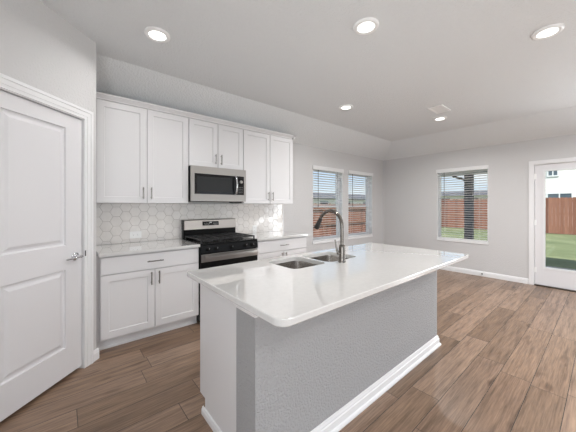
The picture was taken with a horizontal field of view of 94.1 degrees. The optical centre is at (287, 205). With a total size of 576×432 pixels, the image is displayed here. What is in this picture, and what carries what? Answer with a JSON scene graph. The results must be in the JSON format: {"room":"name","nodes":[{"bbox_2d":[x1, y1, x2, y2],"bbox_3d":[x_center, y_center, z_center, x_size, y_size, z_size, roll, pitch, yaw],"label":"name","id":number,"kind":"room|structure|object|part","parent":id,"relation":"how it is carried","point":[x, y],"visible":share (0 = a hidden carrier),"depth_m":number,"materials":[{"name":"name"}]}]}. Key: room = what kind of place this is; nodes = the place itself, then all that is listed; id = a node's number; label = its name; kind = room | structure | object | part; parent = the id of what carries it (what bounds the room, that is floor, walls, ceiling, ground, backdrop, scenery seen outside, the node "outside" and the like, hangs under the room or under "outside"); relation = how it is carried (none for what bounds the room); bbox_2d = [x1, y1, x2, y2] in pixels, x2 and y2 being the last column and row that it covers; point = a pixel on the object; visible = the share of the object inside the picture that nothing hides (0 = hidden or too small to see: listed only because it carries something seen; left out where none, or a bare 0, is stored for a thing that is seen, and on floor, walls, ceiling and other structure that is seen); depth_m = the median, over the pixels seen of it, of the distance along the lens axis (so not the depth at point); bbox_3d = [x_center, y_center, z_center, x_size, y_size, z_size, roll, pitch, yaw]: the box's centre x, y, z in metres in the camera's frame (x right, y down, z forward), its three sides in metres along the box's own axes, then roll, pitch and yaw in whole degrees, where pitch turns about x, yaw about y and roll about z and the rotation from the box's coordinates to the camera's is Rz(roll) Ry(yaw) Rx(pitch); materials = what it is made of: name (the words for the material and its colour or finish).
{"room":"kitchen","nodes":[
{"label":"kitchen","id":0,"kind":"room"},
{"bbox_2d":[0,0,95,349],"bbox_3d":[-1.832,-0.039,1.335,0.120,2.777,2.060,0,0,5],"label":"wall","id":1,"kind":"structure","parent":0,"point":[40,49],"depth_m":1.93,"materials":[{"name":"white paint"}]},
{"bbox_2d":[0,73,93,421],"bbox_3d":[-1.761,0.277,1.862,0.170,2.146,0.890,0,0,5],"label":"door","id":2,"kind":"structure","parent":1,"relation":"in","point":[47,140],"depth_m":1.90,"materials":[{"name":"white paint"}]},
{"bbox_3d":[-1.686,0.410,2.112,0.065,0.066,0.152,0,0,5],"label":"handle","id":3,"kind":"part","parent":2,"relation":"part of","materials":[{"name":"silver metal"}]},
{"bbox_2d":[94,348,98,361],"bbox_3d":[-1.764,1.304,1.337,0.016,0.092,2.076,0,0,5],"label":"baseboard","id":4,"kind":"structure","parent":1,"relation":"attached to","point":[96,351],"depth_m":2.34,"materials":[{"name":"white paint"}]},
{"bbox_2d":[106,143,382,252],"bbox_3d":[-0.475,-0.039,4.393,7.630,2.977,0.150,0,0,-40],"label":"wall","id":5,"kind":"structure","parent":0,"point":[298,216],"depth_m":5.19,"materials":[{"name":"white paint"}]},
{"bbox_2d":[96,99,187,203],"bbox_3d":[-1.649,-0.546,3.071,0.917,1.044,0.360,0,0,-40],"label":"upper cabinet","id":6,"kind":"object","parent":5,"relation":"attached to","point":[142,154],"visible":1,"depth_m":2.92,"materials":[{"name":"white paint"}]},
{"bbox_3d":[-1.738,-0.545,2.820,0.448,1.034,0.019,0,0,-40],"label":"door","id":7,"kind":"part","parent":6,"relation":"part of","materials":[{"name":"white paint"}]},
{"bbox_3d":[-1.387,-0.545,3.115,0.448,1.034,0.019,0,0,-40],"label":"door","id":8,"kind":"part","parent":6,"relation":"part of","materials":[{"name":"white paint"}]},
{"bbox_2d":[96,203,283,244],"bbox_3d":[-1.098,0.206,3.762,2.664,0.459,0.013,0,0,-40],"label":"tile backsplash","id":9,"kind":"structure","parent":5,"relation":"attached to","point":[115,222],"depth_m":3.38,"materials":[{"name":"grey tile"}]},
{"bbox_2d":[130,231,140,238],"bbox_3d":[-1.797,0.347,3.162,0.124,0.080,0.010,0,0,-40],"label":"wall outlet","id":10,"kind":"object","parent":9,"relation":"attached to","point":[136,234],"visible":1,"depth_m":3.16,"materials":[{"name":"white plastic"}]},
{"bbox_2d":[252,225,256,232],"bbox_3d":[-0.527,0.375,4.230,0.076,0.120,0.010,0,0,-40],"label":"wall outlet","id":11,"kind":"object","parent":9,"relation":"attached to","point":[254,227],"visible":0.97,"depth_m":4.23,"materials":[{"name":"white plastic"}]},
{"bbox_2d":[96,91,295,139],"bbox_3d":[-0.991,-1.095,3.623,2.637,0.053,0.359,0,0,-40],"label":"crown molding","id":12,"kind":"structure","parent":5,"relation":"attached to","point":[103,96],"depth_m":3.20,"materials":[{"name":"white paint"}]},
{"bbox_2d":[188,118,242,169],"bbox_3d":[-1.007,-0.776,3.612,0.761,0.584,0.360,0,0,-40],"label":"upper cabinet","id":13,"kind":"object","parent":5,"relation":"attached to","point":[210,144],"visible":0.94,"depth_m":3.47,"materials":[{"name":"white paint"}]},
{"bbox_3d":[-1.065,-0.775,3.386,0.370,0.574,0.019,0,0,-40],"label":"door","id":14,"kind":"part","parent":13,"relation":"part of","materials":[{"name":"white paint"}]},
{"bbox_2d":[188,165,245,202],"bbox_3d":[-0.974,-0.258,3.574,0.755,0.447,0.456,0,0,-40],"label":"microwave","id":15,"kind":"object","parent":13,"relation":"attached to","point":[205,184],"visible":1,"depth_m":3.41,"materials":[{"name":"silver metal"}]},
{"bbox_3d":[-0.915,-0.266,3.429,0.578,0.251,0.027,0,0,-40],"label":"door","id":16,"kind":"part","parent":15,"relation":"part of","materials":[{"name":"black glass"}]},
{"bbox_3d":[-0.689,-0.266,3.565,0.026,0.269,0.075,0,0,-40],"label":"door handle","id":17,"kind":"part","parent":15,"relation":"part of","materials":[{"name":"silver metal"}]},
{"bbox_3d":[-0.653,-0.266,3.651,0.105,0.251,0.027,0,0,-40],"label":"control panel","id":18,"kind":"part","parent":15,"relation":"part of","materials":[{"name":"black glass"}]},
{"bbox_3d":[-0.774,-0.775,3.630,0.370,0.574,0.019,0,0,-40],"label":"door","id":19,"kind":"part","parent":13,"relation":"part of","materials":[{"name":"white paint"}]},
{"bbox_2d":[232,129,292,203],"bbox_3d":[-0.363,-0.546,4.154,0.920,1.044,0.360,0,0,-40],"label":"upper cabinet","id":20,"kind":"object","parent":5,"relation":"attached to","point":[267,159],"visible":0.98,"depth_m":4.01,"materials":[{"name":"white paint"}]},
{"bbox_3d":[-0.451,-0.545,3.902,0.450,1.034,0.019,0,0,-40],"label":"door","id":21,"kind":"part","parent":20,"relation":"part of","materials":[{"name":"white paint"}]},
{"bbox_3d":[-0.100,-0.545,4.198,0.450,1.034,0.019,0,0,-40],"label":"door","id":22,"kind":"part","parent":20,"relation":"part of","materials":[{"name":"white paint"}]},
{"bbox_2d":[313,169,342,243],"bbox_3d":[0.770,-0.007,5.428,0.910,1.494,0.159,0,0,-40],"label":"window","id":23,"kind":"structure","parent":5,"relation":"in","point":[340,207],"depth_m":5.66,"materials":[{"name":"white plastic"}]},
{"bbox_3d":[0.728,-0.334,5.478,0.814,0.757,0.024,0,0,-40],"label":"sash","id":24,"kind":"part","parent":23,"relation":"part of","materials":[{"name":"white plastic"}]},
{"bbox_3d":[0.745,0.336,5.457,0.814,0.663,0.028,0,0,-40],"label":"sash","id":25,"kind":"part","parent":23,"relation":"part of","materials":[{"name":"white plastic"}]},
{"bbox_3d":[0.789,0.717,5.405,0.910,0.046,0.099,0,0,-40],"label":"sill","id":26,"kind":"part","parent":23,"relation":"part of","materials":[{"name":"white paint"}]},
{"bbox_2d":[312,165,343,241],"bbox_3d":[0.803,-0.035,5.389,0.922,1.450,0.074,0,0,-40],"label":"window blind","id":27,"kind":"object","parent":23,"relation":"attached to","point":[336,170],"visible":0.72,"depth_m":5.39,"materials":[{"name":"white plastic"}]},
{"bbox_3d":[0.797,0.679,5.396,0.876,0.022,0.050,0,0,-40],"label":"rail","id":28,"kind":"part","parent":27,"relation":"part of","materials":[{"name":"white plastic"}]},
{"bbox_2d":[348,174,372,239],"bbox_3d":[1.609,-0.007,6.134,0.932,1.494,0.159,0,0,-40],"label":"window","id":29,"kind":"structure","parent":5,"relation":"in","point":[368,195],"depth_m":6.41,"materials":[{"name":"white plastic"}]},
{"bbox_3d":[1.567,-0.334,6.184,0.836,0.757,0.024,0,0,-40],"label":"sash","id":30,"kind":"part","parent":29,"relation":"part of","materials":[{"name":"white plastic"}]},
{"bbox_3d":[1.584,0.336,6.163,0.836,0.663,0.028,0,0,-40],"label":"sash","id":31,"kind":"part","parent":29,"relation":"part of","materials":[{"name":"white plastic"}]},
{"bbox_2d":[348,170,372,236],"bbox_3d":[1.641,-0.035,6.095,0.944,1.450,0.074,0,0,-40],"label":"window blind","id":32,"kind":"object","parent":29,"relation":"attached to","point":[350,172],"visible":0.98,"depth_m":6.01,"materials":[{"name":"white plastic"}]},
{"bbox_3d":[1.635,0.679,6.102,0.898,0.022,0.050,0,0,-40],"label":"rail","id":33,"kind":"part","parent":32,"relation":"part of","materials":[{"name":"white plastic"}]},
{"bbox_3d":[1.628,0.717,6.111,0.932,0.046,0.099,0,0,-40],"label":"sill","id":34,"kind":"part","parent":29,"relation":"part of","materials":[{"name":"white paint"}]},
{"bbox_2d":[0,269,575,431],"bbox_3d":[1.992,1.400,1.344,7.480,0.100,7.992,0,0,-40],"label":"floor","id":35,"kind":"structure","parent":0,"point":[505,359],"depth_m":2.06,"materials":[{"name":"brown wood"}]},
{"bbox_2d":[96,247,198,350],"bbox_3d":[-1.557,0.909,2.949,0.950,0.882,0.666,0,0,-40],"label":"base cabinet","id":36,"kind":"object","parent":35,"relation":"on","point":[139,295],"visible":0.91,"depth_m":2.68,"materials":[{"name":"white paint"}]},
{"bbox_3d":[-1.536,0.940,2.591,0.451,0.584,0.019,0,0,-40],"label":"door","id":37,"kind":"part","parent":36,"relation":"part of","materials":[{"name":"white paint"}]},
{"bbox_2d":[96,239,199,256],"bbox_3d":[-1.553,0.452,2.959,0.934,0.032,0.655,0,0,-40],"label":"countertop","id":38,"kind":"structure","parent":36,"relation":"on","point":[173,244],"depth_m":2.84,"materials":[{"name":"white stone"}]},
{"bbox_3d":[-1.361,0.560,2.739,0.908,0.156,0.019,0,0,-40],"label":"drawer","id":39,"kind":"part","parent":36,"relation":"part of","materials":[{"name":"white paint"}]},
{"bbox_3d":[-1.186,0.940,2.886,0.451,0.584,0.019,0,0,-40],"label":"door","id":40,"kind":"part","parent":36,"relation":"part of","materials":[{"name":"white paint"}]},
{"bbox_2d":[181,218,257,321],"bbox_3d":[-0.873,0.770,3.473,0.759,1.160,0.705,0,0,-40],"label":"gas range","id":41,"kind":"object","parent":35,"relation":"on","point":[220,245],"visible":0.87,"depth_m":3.36,"materials":[{"name":"black metal"}]},
{"bbox_2d":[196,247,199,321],"bbox_3d":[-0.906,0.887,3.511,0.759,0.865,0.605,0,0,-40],"label":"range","id":42,"kind":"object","parent":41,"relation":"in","point":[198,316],"depth_m":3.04,"materials":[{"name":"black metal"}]},
{"bbox_2d":[183,235,256,245],"bbox_3d":[-0.878,0.446,3.478,0.759,0.021,0.580,0,0,-40],"label":"cooktop","id":43,"kind":"object","parent":41,"relation":"in","point":[244,240],"depth_m":3.31,"materials":[{"name":"black metal"}]},
{"bbox_3d":[-0.696,0.502,3.262,0.759,0.096,0.050,0,0,-40],"label":"knob panel","id":44,"kind":"part","parent":41,"relation":"part of","materials":[{"name":"black metal"}]},
{"bbox_3d":[-0.697,0.852,3.263,0.753,0.595,0.040,0,0,-40],"label":"oven door","id":45,"kind":"part","parent":41,"relation":"part of","materials":[{"name":"silver metal"}]},
{"bbox_3d":[-0.683,0.600,3.247,0.751,0.088,0.006,0,0,-40],"label":"door trim","id":46,"kind":"part","parent":41,"relation":"part of","materials":[{"name":"silver metal"}]},
{"bbox_3d":[-0.665,0.588,3.225,0.699,0.040,0.058,0,0,-40],"label":"oven handle","id":47,"kind":"part","parent":41,"relation":"part of","materials":[{"name":"silver metal"}]},
{"bbox_2d":[258,236,305,259],"bbox_3d":[-0.255,0.909,4.045,0.910,0.882,0.666,0,0,-40],"label":"base cabinet","id":48,"kind":"object","parent":35,"relation":"on","point":[273,248],"visible":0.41,"depth_m":3.78,"materials":[{"name":"white paint"}]},
{"bbox_3d":[-0.243,0.940,3.679,0.446,0.584,0.019,0,0,-40],"label":"door","id":49,"kind":"part","parent":48,"relation":"part of","materials":[{"name":"white paint"}]},
{"bbox_2d":[247,231,308,240],"bbox_3d":[-0.252,0.452,4.054,0.933,0.032,0.655,0,0,-40],"label":"countertop","id":50,"kind":"structure","parent":48,"relation":"on","point":[261,236],"depth_m":3.98,"materials":[{"name":"white stone"}]},
{"bbox_3d":[0.103,0.940,3.970,0.446,0.584,0.019,0,0,-40],"label":"door","id":51,"kind":"part","parent":48,"relation":"part of","materials":[{"name":"white paint"}]},
{"bbox_2d":[200,270,440,431],"bbox_3d":[0.421,0.909,2.190,2.145,0.882,0.752,0,0,-40],"label":"kitchen island","id":52,"kind":"object","parent":35,"relation":"on","point":[319,373],"visible":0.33,"depth_m":1.59,"materials":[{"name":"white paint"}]},
{"bbox_3d":[-0.409,1.326,1.567,0.014,0.048,0.454,0,0,-40],"label":"shoe moulding","id":53,"kind":"part","parent":52,"relation":"part of","materials":[{"name":"white paint"}]},
{"bbox_3d":[-0.415,0.909,1.599,0.018,0.882,0.509,0,0,-40],"label":"panel","id":54,"kind":"part","parent":52,"relation":"part of","materials":[{"name":"white paint"}]},
{"bbox_3d":[0.597,0.496,1.982,2.145,0.056,0.208,0,0,-40],"label":"under counter moulding","id":55,"kind":"part","parent":52,"relation":"part of","materials":[{"name":"white paint"}]},
{"bbox_2d":[187,243,468,326],"bbox_3d":[0.475,0.452,2.083,2.158,0.031,1.008,0,0,-40],"label":"island countertop","id":56,"kind":"structure","parent":52,"relation":"on","point":[281,296],"depth_m":1.62,"materials":[{"name":"white stone"}]},
{"bbox_2d":[276,255,348,268],"bbox_3d":[0.216,0.565,2.182,0.778,0.195,0.386,0,0,-40],"label":"sink","id":57,"kind":"object","parent":56,"relation":"in","point":[327,258],"visible":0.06,"depth_m":2.26,"materials":[{"name":"silver metal"}]},
{"bbox_3d":[0.065,0.564,2.055,0.383,0.192,0.386,0,0,-40],"label":"sink bowl","id":58,"kind":"part","parent":57,"relation":"part of","materials":[{"name":"silver metal"}]},
{"bbox_3d":[0.352,0.564,2.297,0.421,0.192,0.386,0,0,-40],"label":"sink bowl","id":59,"kind":"part","parent":57,"relation":"part of","materials":[{"name":"silver metal"}]},
{"bbox_2d":[314,209,345,262],"bbox_3d":[0.317,0.233,2.153,0.096,0.406,0.320,0,0,-40],"label":"kitchen faucet","id":60,"kind":"object","parent":56,"relation":"on","point":[341,252],"visible":1,"depth_m":2.05,"materials":[{"name":"silver metal"}]},
{"bbox_3d":[0.344,0.170,2.150,0.028,0.280,0.250,0,0,-40],"label":"spout","id":61,"kind":"part","parent":60,"relation":"part of","materials":[{"name":"silver metal"}]},
{"bbox_3d":[0.380,0.318,2.041,0.048,0.118,0.035,0,0,-40],"label":"lever","id":62,"kind":"part","parent":60,"relation":"part of","materials":[{"name":"silver metal"}]},
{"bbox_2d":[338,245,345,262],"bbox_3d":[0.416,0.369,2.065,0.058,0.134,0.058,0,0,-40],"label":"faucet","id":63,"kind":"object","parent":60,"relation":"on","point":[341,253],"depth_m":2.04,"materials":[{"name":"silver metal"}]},
{"bbox_3d":[0.596,1.302,1.982,2.141,0.096,0.206,0,0,-40],"label":"baseboard","id":64,"kind":"part","parent":52,"relation":"part of","materials":[{"name":"white paint"}]},
{"bbox_2d":[40,0,575,160],"bbox_3d":[2.050,-1.333,1.393,7.630,0.429,7.992,0,0,-40],"label":"ceiling","id":65,"kind":"structure","parent":0,"point":[282,66],"depth_m":2.74,"materials":[{"name":"white paint"}]},
{"bbox_2d":[144,26,169,42],"bbox_3d":[-1.089,-1.417,2.236,0.198,0.018,0.198,0,0,-40],"label":"recessed light","id":66,"kind":"object","parent":65,"relation":"in","point":[156,34],"visible":1,"depth_m":2.22,"materials":[{"name":"white plastic"}]},
{"bbox_2d":[339,104,352,109],"bbox_3d":[0.840,-1.417,3.885,0.198,0.018,0.198,0,0,-40],"label":"recessed light","id":67,"kind":"object","parent":65,"relation":"in","point":[346,106],"visible":1,"depth_m":3.87,"materials":[{"name":"white plastic"}]},
{"bbox_2d":[353,17,378,34],"bbox_3d":[0.620,-1.417,2.130,0.198,0.018,0.198,0,0,-40],"label":"recessed light","id":68,"kind":"object","parent":65,"relation":"in","point":[368,25],"visible":1,"depth_m":2.11,"materials":[{"name":"white plastic"}]},
{"bbox_2d":[427,104,450,113],"bbox_3d":[2.233,-1.420,3.960,0.350,0.012,0.195,0,0,-40],"label":"ceiling vent","id":69,"kind":"object","parent":65,"relation":"in","point":[441,108],"visible":1,"depth_m":3.96,"materials":[{"name":"white plastic"}]},
{"bbox_2d":[433,116,446,120],"bbox_3d":[2.487,-1.417,4.389,0.198,0.018,0.198,0,0,-40],"label":"recessed light","id":70,"kind":"object","parent":65,"relation":"in","point":[440,118],"visible":1,"depth_m":4.36,"materials":[{"name":"white plastic"}]},
{"bbox_2d":[531,23,564,39],"bbox_3d":[2.127,-1.417,2.199,0.198,0.018,0.198,0,0,-40],"label":"recessed light","id":71,"kind":"object","parent":65,"relation":"in","point":[551,30],"visible":1,"depth_m":2.18,"materials":[{"name":"white plastic"}]},
{"bbox_2d":[383,134,575,278],"bbox_3d":[4.911,-0.039,3.801,0.150,2.977,7.692,0,0,-40],"label":"wall","id":72,"kind":"structure","parent":0,"point":[409,183],"depth_m":5.10,"materials":[{"name":"white paint"}]},
{"bbox_2d":[437,169,487,244],"bbox_3d":[3.527,-0.007,5.431,0.159,1.494,0.908,0,0,-40],"label":"window","id":73,"kind":"structure","parent":72,"relation":"in","point":[438,180],"depth_m":5.73,"materials":[{"name":"white plastic"}]},
{"bbox_2d":[436,165,488,241],"bbox_3d":[3.488,-0.035,5.399,0.074,1.450,0.920,0,0,-40],"label":"window blind","id":74,"kind":"object","parent":73,"relation":"attached to","point":[444,171],"visible":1,"depth_m":5.38,"materials":[{"name":"white plastic"}]},
{"bbox_3d":[3.495,0.679,5.404,0.050,0.022,0.874,0,0,-40],"label":"rail","id":75,"kind":"part","parent":74,"relation":"part of","materials":[{"name":"white plastic"}]},
{"bbox_3d":[3.504,0.717,5.412,0.099,0.046,0.908,0,0,-40],"label":"sill","id":76,"kind":"part","parent":73,"relation":"part of","materials":[{"name":"white paint"}]},
{"bbox_2d":[441,169,486,176],"bbox_3d":[6.074,-1.400,4.686,2.770,1.100,7.350,0,0,-40],"label":"patio cover","id":77,"kind":"object","parent":72,"relation":"attached to","point":[459,174],"visible":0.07,"depth_m":7.38,"materials":[{"name":"white paint"}]},
{"bbox_2d":[442,266,528,283],"bbox_3d":[4.848,1.304,3.747,0.016,0.092,7.692,0,0,-40],"label":"baseboard","id":78,"kind":"structure","parent":72,"relation":"attached to","point":[449,268],"depth_m":5.03,"materials":[{"name":"white paint"}]},
{"bbox_2d":[529,157,575,291],"bbox_3d":[4.519,0.299,4.232,0.195,2.102,1.063,0,0,-40],"label":"door","id":79,"kind":"structure","parent":72,"relation":"in","point":[539,274],"depth_m":4.49,"materials":[{"name":"white paint"}]},
{"bbox_3d":[4.504,0.230,4.219,0.056,1.654,0.715,0,0,-40],"label":"glass frame","id":80,"kind":"part","parent":79,"relation":"part of","materials":[{"name":"clear glass"}]},
{"label":"outside","id":81,"kind":"structure","parent":0,"visible":0},
{"bbox_2d":[441,227,575,268],"bbox_3d":[18.733,1.540,32.099,110.000,0.200,115.000,0,0,-40],"label":"lawn","id":82,"kind":"structure","parent":81,"point":[560,248],"depth_m":9.63,"materials":[{"name":"green plant"}]},
{"bbox_2d":[313,193,364,203],"bbox_3d":[9.220,-0.355,53.500,30.600,3.590,11.400,0,0,-40],"label":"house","id":83,"kind":"structure","parent":82,"relation":"on","point":[329,197],"depth_m":45.75,"materials":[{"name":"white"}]},
{"bbox_2d":[313,203,365,236],"bbox_3d":[3.021,0.689,10.389,9.690,1.502,0.128,0,0,-40],"label":"wooden fence","id":84,"kind":"object","parent":82,"relation":"on","point":[359,213],"visible":0.12,"depth_m":9.26,"materials":[{"name":"brown wood"}]},
{"bbox_3d":[0.231,0.679,8.113,2.400,1.482,0.018,0,0,-40],"label":"board panel","id":85,"kind":"part","parent":84,"relation":"part of","materials":[{"name":"brown wood"}]},
{"bbox_3d":[1.202,0.720,8.822,0.090,1.440,0.072,0,0,-40],"label":"post","id":86,"kind":"part","parent":84,"relation":"part of","materials":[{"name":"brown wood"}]},
{"bbox_3d":[2.085,0.106,9.637,2.400,0.088,0.038,0,0,-40],"label":"rail","id":87,"kind":"part","parent":84,"relation":"part of","materials":[{"name":"brown wood"}]},
{"bbox_3d":[2.085,0.601,9.637,2.400,0.088,0.038,0,0,-40],"label":"rail","id":88,"kind":"part","parent":84,"relation":"part of","materials":[{"name":"brown wood"}]},
{"bbox_3d":[2.067,0.679,9.658,2.400,1.482,0.018,0,0,-40],"label":"board panel","id":89,"kind":"part","parent":84,"relation":"part of","materials":[{"name":"brown wood"}]},
{"bbox_2d":[441,191,486,199],"bbox_3d":[31.461,-0.480,48.036,11.600,3.840,16.600,0,0,-40],"label":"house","id":90,"kind":"structure","parent":82,"relation":"on","point":[448,196],"depth_m":44.46,"materials":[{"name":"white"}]},
{"bbox_2d":[441,197,575,234],"bbox_3d":[13.171,0.519,13.958,0.130,1.842,14.490,0,0,-40],"label":"wooden fence","id":91,"kind":"object","parent":82,"relation":"on","point":[560,212],"visible":0.27,"depth_m":13.61,"materials":[{"name":"brown wood"}]},
{"bbox_3d":[10.811,0.509,16.677,0.018,1.822,2.400,0,0,-40],"label":"board panel","id":92,"kind":"part","parent":91,"relation":"part of","materials":[{"name":"brown wood"}]},
{"bbox_3d":[12.356,0.509,14.840,0.018,1.822,2.400,0,0,-40],"label":"board panel","id":93,"kind":"part","parent":91,"relation":"part of","materials":[{"name":"brown wood"}]},
{"bbox_3d":[13.901,0.509,13.004,0.018,1.822,2.400,0,0,-40],"label":"board panel","id":94,"kind":"part","parent":91,"relation":"part of","materials":[{"name":"brown wood"}]},
{"bbox_2d":[546,169,575,197],"bbox_3d":[26.685,-3.205,15.658,12.200,9.290,18.600,0,0,-40],"label":"house","id":95,"kind":"structure","parent":82,"relation":"on","point":[560,183],"depth_m":17.56,"materials":[{"name":"white"}]},
{"bbox_3d":[17.638,-2.300,17.860,0.030,0.600,0.420,0,0,-40],"label":"pane","id":96,"kind":"part","parent":95,"relation":"part of","materials":[{"name":"clear glass"}]},
{"bbox_3d":[17.838,-0.310,17.623,0.030,0.920,1.100,0,0,-40],"label":"pane","id":97,"kind":"part","parent":95,"relation":"part of","materials":[{"name":"clear glass"}]},
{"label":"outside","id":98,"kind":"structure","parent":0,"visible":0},
{"bbox_2d":[546,266,575,270],"bbox_3d":[5.776,1.475,4.730,2.370,0.130,6.800,0,0,-40],"label":"patio slab","id":99,"kind":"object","parent":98,"point":[546,266],"depth_m":5.99,"materials":[{"name":"concrete"}]},
{"bbox_2d":[464,174,473,238],"bbox_3d":[4.997,0.280,7.403,0.240,2.260,0.245,0,0,-40],"label":"patio post","id":100,"kind":"object","parent":99,"relation":"on","point":[471,212],"visible":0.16,"depth_m":7.33,"materials":[{"name":"grey stone"}]}
]}

